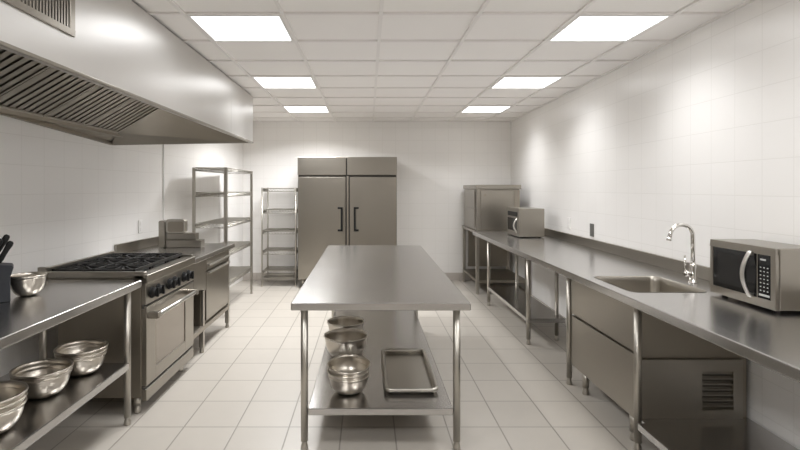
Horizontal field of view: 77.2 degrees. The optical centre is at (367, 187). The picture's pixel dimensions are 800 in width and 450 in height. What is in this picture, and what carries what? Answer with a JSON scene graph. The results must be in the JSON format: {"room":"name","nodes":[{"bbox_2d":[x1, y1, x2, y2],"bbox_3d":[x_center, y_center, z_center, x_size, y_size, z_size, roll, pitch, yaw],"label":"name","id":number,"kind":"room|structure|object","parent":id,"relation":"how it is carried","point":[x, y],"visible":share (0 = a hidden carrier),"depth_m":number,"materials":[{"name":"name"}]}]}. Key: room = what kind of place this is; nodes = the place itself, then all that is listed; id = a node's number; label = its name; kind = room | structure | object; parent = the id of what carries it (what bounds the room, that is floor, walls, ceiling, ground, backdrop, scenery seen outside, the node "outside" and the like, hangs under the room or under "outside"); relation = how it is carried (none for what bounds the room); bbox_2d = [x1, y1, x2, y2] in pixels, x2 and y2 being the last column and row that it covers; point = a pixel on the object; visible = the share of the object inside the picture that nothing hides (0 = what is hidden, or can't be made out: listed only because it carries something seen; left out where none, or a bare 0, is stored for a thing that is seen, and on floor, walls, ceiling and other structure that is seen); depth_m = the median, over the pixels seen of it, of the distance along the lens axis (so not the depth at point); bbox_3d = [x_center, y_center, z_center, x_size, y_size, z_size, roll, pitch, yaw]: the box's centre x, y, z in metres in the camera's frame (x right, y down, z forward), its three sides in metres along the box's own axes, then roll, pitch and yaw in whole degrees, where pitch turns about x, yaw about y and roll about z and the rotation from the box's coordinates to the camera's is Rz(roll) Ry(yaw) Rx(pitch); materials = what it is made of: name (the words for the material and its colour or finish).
{"room":"commercial kitchen","nodes":[
{"label":"commercial kitchen","id":0,"kind":"room"},
{"bbox_2d":[0,115,242,376],"bbox_3d":[-2.524,0.212,2.775,0.150,2.576,10.793,0,0,4],"label":"wall","id":1,"kind":"structure","parent":0,"point":[65,197],"depth_m":4.17,"materials":[{"name":"tile"}]},
{"bbox_2d":[0,0,252,144],"bbox_3d":[-2.021,-0.729,2.637,1.362,0.687,6.474,0,0,0],"label":"range hood","id":2,"kind":"object","parent":1,"relation":"attached to","point":[108,72],"visible":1,"depth_m":3.11,"materials":[{"name":"silver metal"}]},
{"bbox_2d":[2,0,75,36],"bbox_3d":[-1.345,-0.860,1.645,0.010,0.340,1.294,0,0,0],"label":"grille","id":3,"kind":"object","parent":2,"relation":"attached to","point":[58,16],"depth_m":2.12,"materials":[{"name":"silver metal"}]},
{"bbox_2d":[114,236,158,252],"bbox_3d":[-2.263,0.580,5.000,0.024,0.129,0.904,0,0,4],"label":"backsplash","id":4,"kind":"structure","parent":1,"relation":"attached to","point":[143,243],"depth_m":4.88,"materials":[{"name":"silver metal"}]},
{"bbox_2d":[138,220,142,232],"bbox_3d":[-2.272,0.385,5.000,0.011,0.130,0.085,0,0,0],"label":"wall outlet","id":5,"kind":"object","parent":1,"relation":"attached to","point":[140,222],"visible":1,"depth_m":4.98,"materials":[{"name":"white plastic"}]},
{"bbox_2d":[163,144,164,219],"bbox_3d":[-2.236,0.213,5.478,0.016,2.573,0.035,0,0,0],"label":"trim","id":6,"kind":"structure","parent":1,"relation":"attached to","point":[163,144],"depth_m":5.47,"materials":[{"name":"white plastic"}]},
{"bbox_2d":[25,280,659,449],"bbox_3d":[-0.250,1.550,2.775,5.700,0.100,11.150,0,0,0],"label":"floor","id":7,"kind":"structure","parent":0,"point":[243,392],"depth_m":3.53,"materials":[{"name":"tile"}]},
{"bbox_2d":[0,280,140,449],"bbox_3d":[-2.029,1.050,1.980,1.148,0.900,2.560,0,0,0],"label":"bench","id":8,"kind":"object","parent":7,"relation":"on","point":[59,301],"visible":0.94,"depth_m":2.62,"materials":[{"name":"silver metal"}]},
{"bbox_2d":[0,263,13,302],"bbox_3d":[-2.012,0.487,2.619,0.254,0.224,0.120,0,0,-35],"label":"knife block","id":9,"kind":"object","parent":8,"relation":"on","point":[6,269],"visible":1,"depth_m":2.63,"materials":[{"name":"grey plastic"}]},
{"bbox_2d":[0,234,9,251],"bbox_3d":[-1.972,0.322,2.678,0.089,0.145,0.022,0,0,-35],"label":"kitchen knife","id":10,"kind":"object","parent":9,"relation":"on","point":[5,237],"visible":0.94,"depth_m":2.68,"materials":[{"name":"black plastic"}]},
{"bbox_2d":[0,241,13,262],"bbox_3d":[-1.921,0.339,2.646,0.075,0.119,0.022,0,0,-35],"label":"kitchen knife","id":11,"kind":"object","parent":9,"relation":"on","point":[9,244],"visible":1,"depth_m":2.64,"materials":[{"name":"black plastic"}]},
{"bbox_2d":[0,397,26,433],"bbox_3d":[-1.700,1.030,2.230,0.298,0.119,0.298,0,0,0],"label":"mixing bowl","id":12,"kind":"object","parent":8,"relation":"on","point":[8,419],"visible":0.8,"depth_m":2.20,"materials":[{"name":"silver metal"}]},
{"bbox_2d":[0,387,27,413],"bbox_3d":[-1.700,1.004,2.230,0.303,0.122,0.303,0,0,0],"label":"mixing bowl","id":13,"kind":"object","parent":12,"relation":"on","point":[20,401],"visible":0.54,"depth_m":2.20,"materials":[{"name":"silver metal"}]},
{"bbox_2d":[0,381,28,407],"bbox_3d":[-1.700,0.979,2.230,0.308,0.122,0.308,0,0,0],"label":"mixing bowl","id":14,"kind":"object","parent":13,"relation":"on","point":[8,396],"visible":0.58,"depth_m":2.36,"materials":[{"name":"silver metal"}]},
{"bbox_2d":[11,272,46,295],"bbox_3d":[-1.905,0.541,2.800,0.185,0.116,0.185,0,0,0],"label":"mixing bowl","id":15,"kind":"object","parent":8,"relation":"on","point":[25,283],"visible":0.91,"depth_m":2.75,"materials":[{"name":"silver metal"}]},
{"bbox_2d":[10,363,72,398],"bbox_3d":[-1.720,1.030,2.640,0.278,0.119,0.278,0,0,0],"label":"mixing bowl","id":16,"kind":"object","parent":8,"relation":"on","point":[46,390],"visible":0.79,"depth_m":2.58,"materials":[{"name":"silver metal"}]},
{"bbox_2d":[9,358,73,385],"bbox_3d":[-1.720,1.006,2.640,0.288,0.122,0.288,0,0,0],"label":"mixing bowl","id":17,"kind":"object","parent":16,"relation":"on","point":[42,374],"visible":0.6,"depth_m":2.67,"materials":[{"name":"silver metal"}]},
{"bbox_2d":[0,280,140,349],"bbox_3d":[-2.029,0.624,1.980,1.148,0.048,2.560,0,0,0],"label":"countertop","id":18,"kind":"structure","parent":8,"relation":"on","point":[59,301],"depth_m":2.60,"materials":[{"name":"silver metal"}]},
{"bbox_2d":[62,347,106,375],"bbox_3d":[-1.690,1.034,2.950,0.267,0.112,0.267,0,0,0],"label":"mixing bowl","id":19,"kind":"object","parent":8,"relation":"on","point":[78,370],"visible":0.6,"depth_m":2.87,"materials":[{"name":"silver metal"}]},
{"bbox_2d":[54,343,107,365],"bbox_3d":[-1.690,1.012,2.950,0.278,0.114,0.278,0,0,0],"label":"mixing bowl","id":20,"kind":"object","parent":19,"relation":"on","point":[103,351],"visible":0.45,"depth_m":2.87,"materials":[{"name":"silver metal"}]},
{"bbox_2d":[53,339,107,357],"bbox_3d":[-1.690,0.991,2.950,0.283,0.114,0.283,0,0,0],"label":"mixing bowl","id":21,"kind":"object","parent":20,"relation":"on","point":[86,351],"visible":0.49,"depth_m":3.02,"materials":[{"name":"silver metal"}]},
{"bbox_2d":[38,251,198,413],"bbox_3d":[-1.782,1.011,3.754,0.785,0.978,0.932,0,0,0],"label":"gas range","id":22,"kind":"object","parent":7,"relation":"on","point":[162,308],"visible":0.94,"depth_m":3.38,"materials":[{"name":"silver metal"}]},
{"bbox_2d":[46,254,194,283],"bbox_3d":[-1.792,0.598,3.760,0.675,0.085,0.920,0,0,0],"label":"cooktop","id":23,"kind":"object","parent":22,"relation":"in","point":[147,268],"depth_m":3.54,"materials":[{"name":"black metal"}]},
{"bbox_2d":[114,236,234,352],"bbox_3d":[-1.880,1.008,4.838,0.859,0.985,1.225,0,0,0],"label":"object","id":24,"kind":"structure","parent":7,"relation":"on","point":[211,265],"depth_m":4.77,"materials":[{"name":"silver metal"}]},
{"bbox_2d":[124,243,234,263],"bbox_3d":[-1.879,0.622,4.838,0.858,0.044,1.225,0,0,0],"label":"countertop","id":25,"kind":"structure","parent":24,"relation":"on","point":[209,250],"depth_m":4.80,"materials":[{"name":"silver metal"}]},
{"bbox_2d":[159,219,204,247],"bbox_3d":[-1.890,0.457,5.075,0.430,0.284,0.110,0,0,0],"label":"machine","id":26,"kind":"object","parent":24,"relation":"on","point":[173,233],"visible":1,"depth_m":5.03,"materials":[{"name":"silver metal"}]},
{"bbox_2d":[192,167,252,293],"bbox_3d":[-1.843,0.629,6.465,0.409,1.741,1.304,0,0,0],"label":"shelving unit","id":27,"kind":"object","parent":7,"relation":"on","point":[240,271],"visible":0.7,"depth_m":6.28,"materials":[{"name":"grey metal"}]},
{"bbox_2d":[261,188,300,286],"bbox_3d":[-1.357,0.748,7.840,0.540,1.505,0.465,0,0,0],"label":"wire rack","id":28,"kind":"object","parent":7,"relation":"on","point":[268,268],"visible":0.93,"depth_m":7.65,"materials":[{"name":"grey metal"}]},
{"bbox_2d":[263,273,297,279],"bbox_3d":[-1.357,1.385,7.840,0.522,0.039,0.448,0,0,0],"label":"shelf","id":29,"kind":"object","parent":28,"relation":"attached to","point":[266,276],"depth_m":7.74,"materials":[{"name":"grey metal"}]},
{"bbox_2d":[263,266,297,274],"bbox_3d":[-1.357,1.290,7.840,0.522,0.059,0.448,0,0,0],"label":"shelf","id":30,"kind":"object","parent":28,"relation":"attached to","point":[269,268],"depth_m":7.74,"materials":[{"name":"grey metal"}]},
{"bbox_2d":[263,247,297,254],"bbox_3d":[-1.357,0.985,7.840,0.522,0.059,0.448,0,0,0],"label":"shelf","id":31,"kind":"object","parent":28,"relation":"attached to","point":[267,249],"depth_m":7.78,"materials":[{"name":"grey metal"}]},
{"bbox_2d":[263,228,297,233],"bbox_3d":[-1.357,0.675,7.840,0.522,0.059,0.448,0,0,0],"label":"shelf","id":32,"kind":"object","parent":28,"relation":"attached to","point":[267,230],"depth_m":7.81,"materials":[{"name":"grey metal"}]},
{"bbox_2d":[263,208,297,213],"bbox_3d":[-1.357,0.360,7.840,0.522,0.059,0.448,0,0,0],"label":"shelf","id":33,"kind":"object","parent":28,"relation":"attached to","point":[294,209],"depth_m":7.72,"materials":[{"name":"grey metal"}]},
{"bbox_2d":[263,188,297,191],"bbox_3d":[-1.357,0.030,7.840,0.522,0.059,0.448,0,0,0],"label":"shelf","id":34,"kind":"object","parent":28,"relation":"attached to","point":[264,189],"depth_m":7.62,"materials":[{"name":"grey metal"}]},
{"bbox_2d":[298,157,396,286],"bbox_3d":[-0.309,0.519,7.758,1.482,1.962,0.725,0,0,0],"label":"refrigerator","id":35,"kind":"object","parent":7,"relation":"on","point":[342,200],"visible":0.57,"depth_m":7.45,"materials":[{"name":"silver metal"}]},
{"bbox_2d":[291,245,470,449],"bbox_3d":[0.072,1.072,4.210,1.040,0.856,2.820,0,0,0],"label":"work table","id":36,"kind":"object","parent":7,"relation":"on","point":[386,286],"visible":0.73,"depth_m":3.17,"materials":[{"name":"silver metal"}]},
{"bbox_2d":[324,328,367,356],"bbox_3d":[-0.165,1.177,3.740,0.334,0.164,0.334,0,0,0],"label":"mixing bowl","id":37,"kind":"object","parent":36,"relation":"on","point":[342,341],"visible":0.79,"depth_m":3.66,"materials":[{"name":"silver metal"}]},
{"bbox_2d":[327,316,364,330],"bbox_3d":[-0.185,1.180,4.150,0.314,0.159,0.314,0,0,0],"label":"mixing bowl","id":38,"kind":"object","parent":36,"relation":"on","point":[338,322],"visible":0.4,"depth_m":4.25,"materials":[{"name":"silver metal"}]},
{"bbox_2d":[328,372,368,394],"bbox_3d":[-0.120,1.205,3.100,0.257,0.109,0.257,0,0,0],"label":"mixing bowl","id":39,"kind":"object","parent":36,"relation":"on","point":[353,387],"visible":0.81,"depth_m":3.00,"materials":[{"name":"silver metal"}]},
{"bbox_2d":[327,362,368,383],"bbox_3d":[-0.122,1.175,3.097,0.262,0.122,0.262,0,0,7],"label":"mixing bowl","id":40,"kind":"object","parent":39,"relation":"on","point":[354,378],"visible":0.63,"depth_m":2.99,"materials":[{"name":"silver metal"}]},
{"bbox_2d":[327,354,369,376],"bbox_3d":[-0.118,1.138,3.094,0.267,0.133,0.266,0,0,-18],"label":"mixing bowl","id":41,"kind":"object","parent":40,"relation":"on","point":[346,365],"visible":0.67,"depth_m":3.19,"materials":[{"name":"silver metal"}]},
{"bbox_2d":[381,348,438,392],"bbox_3d":[0.268,1.239,3.420,0.338,0.041,0.773,0,0,0],"label":"baking tray","id":42,"kind":"object","parent":36,"relation":"on","point":[405,370],"visible":1,"depth_m":3.40,"materials":[{"name":"grey metal"}]},
{"bbox_2d":[462,225,525,293],"bbox_3d":[1.895,1.054,7.550,0.750,0.893,1.100,0,0,0],"label":"stand","id":43,"kind":"object","parent":7,"relation":"on","point":[477,247],"visible":0.68,"depth_m":7.98,"materials":[{"name":"silver metal"}]},
{"bbox_2d":[463,185,520,230],"bbox_3d":[1.851,0.281,7.560,0.642,0.652,0.960,0,0,0],"label":"oven","id":44,"kind":"object","parent":43,"relation":"on","point":[485,206],"visible":0.96,"depth_m":7.09,"materials":[{"name":"grey metal"}]},
{"bbox_2d":[473,228,799,449],"bbox_3d":[1.865,1.008,3.825,0.874,0.985,6.250,0,0,0],"label":"countertop","id":45,"kind":"structure","parent":7,"relation":"on","point":[655,285],"depth_m":2.84,"materials":[{"name":"silver metal"}]},
{"bbox_2d":[507,207,543,237],"bbox_3d":[1.937,0.424,6.250,0.366,0.352,0.500,0,0,0],"label":"microwave","id":46,"kind":"object","parent":45,"relation":"on","point":[522,222],"visible":1,"depth_m":6.00,"materials":[{"name":"silver metal"}]},
{"bbox_2d":[473,231,799,382],"bbox_3d":[1.865,0.624,3.825,0.874,0.048,6.250,0,0,0],"label":"countertop","id":47,"kind":"structure","parent":45,"relation":"on","point":[770,339],"depth_m":2.58,"materials":[{"name":"silver metal"}]},
{"bbox_2d":[594,276,705,292],"bbox_3d":[1.742,0.699,3.135,0.456,0.202,0.531,0,0,0],"label":"sink basin","id":48,"kind":"object","parent":45,"relation":"in","point":[630,284],"depth_m":3.39,"materials":[{"name":"silver metal"}]},
{"bbox_2d":[666,223,697,282],"bbox_3d":[1.990,0.410,3.170,0.195,0.379,0.056,0,0,0],"label":"faucet","id":49,"kind":"object","parent":45,"relation":"on","point":[692,273],"visible":1,"depth_m":3.16,"materials":[{"name":"silver metal"}]},
{"bbox_2d":[710,239,799,311],"bbox_3d":[2.035,0.444,2.603,0.289,0.312,0.459,0,0,0],"label":"microwave","id":50,"kind":"object","parent":45,"relation":"on","point":[766,274],"visible":1,"depth_m":2.50,"materials":[{"name":"silver metal"}]},
{"bbox_2d":[759,258,769,297],"bbox_3d":[1.938,0.440,2.446,0.001,0.183,0.065,0,0,0],"label":"keypad","id":51,"kind":"object","parent":50,"relation":"attached to","point":[764,263],"depth_m":2.44,"materials":[{"name":"grey plastic"}]},
{"bbox_2d":[571,279,745,440],"bbox_3d":[1.870,1.077,3.340,0.660,0.845,0.900,0,0,0],"label":"base cabinet","id":52,"kind":"object","parent":7,"relation":"on","point":[602,326],"visible":0.41,"depth_m":3.09,"materials":[{"name":"silver metal"}]},
{"bbox_2d":[642,359,742,418],"bbox_3d":[1.863,1.160,2.892,0.595,0.340,0.023,0,0,0],"label":"vent panel","id":53,"kind":"object","parent":52,"relation":"attached to","point":[671,388],"visible":0.96,"depth_m":2.88,"materials":[{"name":"grey metal"}]},
{"bbox_2d":[243,122,510,272],"bbox_3d":[0.075,0.212,8.225,4.950,2.576,0.150,0,0,0],"label":"wall","id":54,"kind":"structure","parent":0,"point":[435,160],"depth_m":8.15,"materials":[{"name":"paint"}]},
{"bbox_2d":[243,273,472,279],"bbox_3d":[0.146,1.440,8.144,4.366,0.120,0.012,0,0,0],"label":"baseboard","id":55,"kind":"structure","parent":54,"relation":"attached to","point":[256,276],"depth_m":8.14,"materials":[{"name":"tile"}]},
{"bbox_2d":[132,0,755,121],"bbox_3d":[-0.250,-1.125,2.775,5.700,0.102,11.150,0,0,0],"label":"ceiling","id":56,"kind":"structure","parent":0,"point":[366,60],"depth_m":3.90,"materials":[{"name":"white tile"}]},
{"bbox_2d":[187,15,293,41],"bbox_3d":[-0.835,-1.081,3.389,0.582,0.015,0.549,0,0,0],"label":"recessed light","id":57,"kind":"object","parent":56,"relation":"in","point":[220,28],"visible":0.82,"depth_m":3.36,"materials":[{"name":"white plastic"}]},
{"bbox_2d":[252,77,317,88],"bbox_3d":[-0.835,-1.081,5.120,0.582,0.015,0.549,0,0,0],"label":"recessed light","id":58,"kind":"object","parent":56,"relation":"in","point":[265,82],"visible":0.95,"depth_m":5.11,"materials":[{"name":"white plastic"}]},
{"bbox_2d":[282,106,329,112],"bbox_3d":[-0.835,-1.081,6.851,0.582,0.015,0.549,0,0,0],"label":"recessed light","id":59,"kind":"object","parent":56,"relation":"in","point":[291,109],"visible":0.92,"depth_m":6.87,"materials":[{"name":"white plastic"}]},
{"bbox_2d":[285,107,327,111],"bbox_3d":[-0.835,-1.083,6.851,0.554,0.009,0.521,0,0,0],"label":"diffuser","id":60,"kind":"object","parent":59,"relation":"attached to","point":[290,109],"depth_m":6.87,"materials":[{"name":"white plastic"}]},
{"bbox_2d":[460,106,511,112],"bbox_3d":[1.605,-1.081,6.851,0.582,0.015,0.549,0,0,0],"label":"recessed light","id":61,"kind":"object","parent":56,"relation":"in","point":[470,109],"visible":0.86,"depth_m":6.87,"materials":[{"name":"white plastic"}]},
{"bbox_2d":[463,107,508,111],"bbox_3d":[1.605,-1.083,6.851,0.554,0.009,0.521,0,0,0],"label":"diffuser","id":62,"kind":"object","parent":61,"relation":"attached to","point":[468,109],"depth_m":6.87,"materials":[{"name":"white plastic"}]},
{"bbox_2d":[490,77,562,88],"bbox_3d":[1.605,-1.081,5.120,0.582,0.015,0.549,0,0,0],"label":"recessed light","id":63,"kind":"object","parent":56,"relation":"in","point":[505,82],"visible":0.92,"depth_m":5.11,"materials":[{"name":"white plastic"}]},
{"bbox_2d":[547,15,671,41],"bbox_3d":[1.605,-1.081,3.389,0.582,0.015,0.549,0,0,0],"label":"recessed light","id":64,"kind":"object","parent":56,"relation":"in","point":[584,28],"visible":0.79,"depth_m":3.36,"materials":[{"name":"white plastic"}]},
{"bbox_2d":[511,0,799,449],"bbox_3d":[2.293,0.212,2.775,0.150,2.576,10.756,0,0,1],"label":"wall","id":65,"kind":"structure","parent":0,"point":[701,130],"depth_m":3.45,"materials":[{"name":"tile"}]},
{"bbox_2d":[590,223,593,236],"bbox_3d":[2.260,0.425,5.050,0.011,0.130,0.085,0,0,0],"label":"wall outlet","id":66,"kind":"object","parent":65,"relation":"attached to","point":[591,225],"visible":1,"depth_m":5.03,"materials":[{"name":"grey"}]},
{"bbox_2d":[544,228,709,280],"bbox_3d":[2.226,0.557,3.825,0.021,0.085,6.252,0,0,1],"label":"backsplash","id":67,"kind":"structure","parent":65,"relation":"attached to","point":[703,272],"depth_m":4.19,"materials":[{"name":"silver metal"}]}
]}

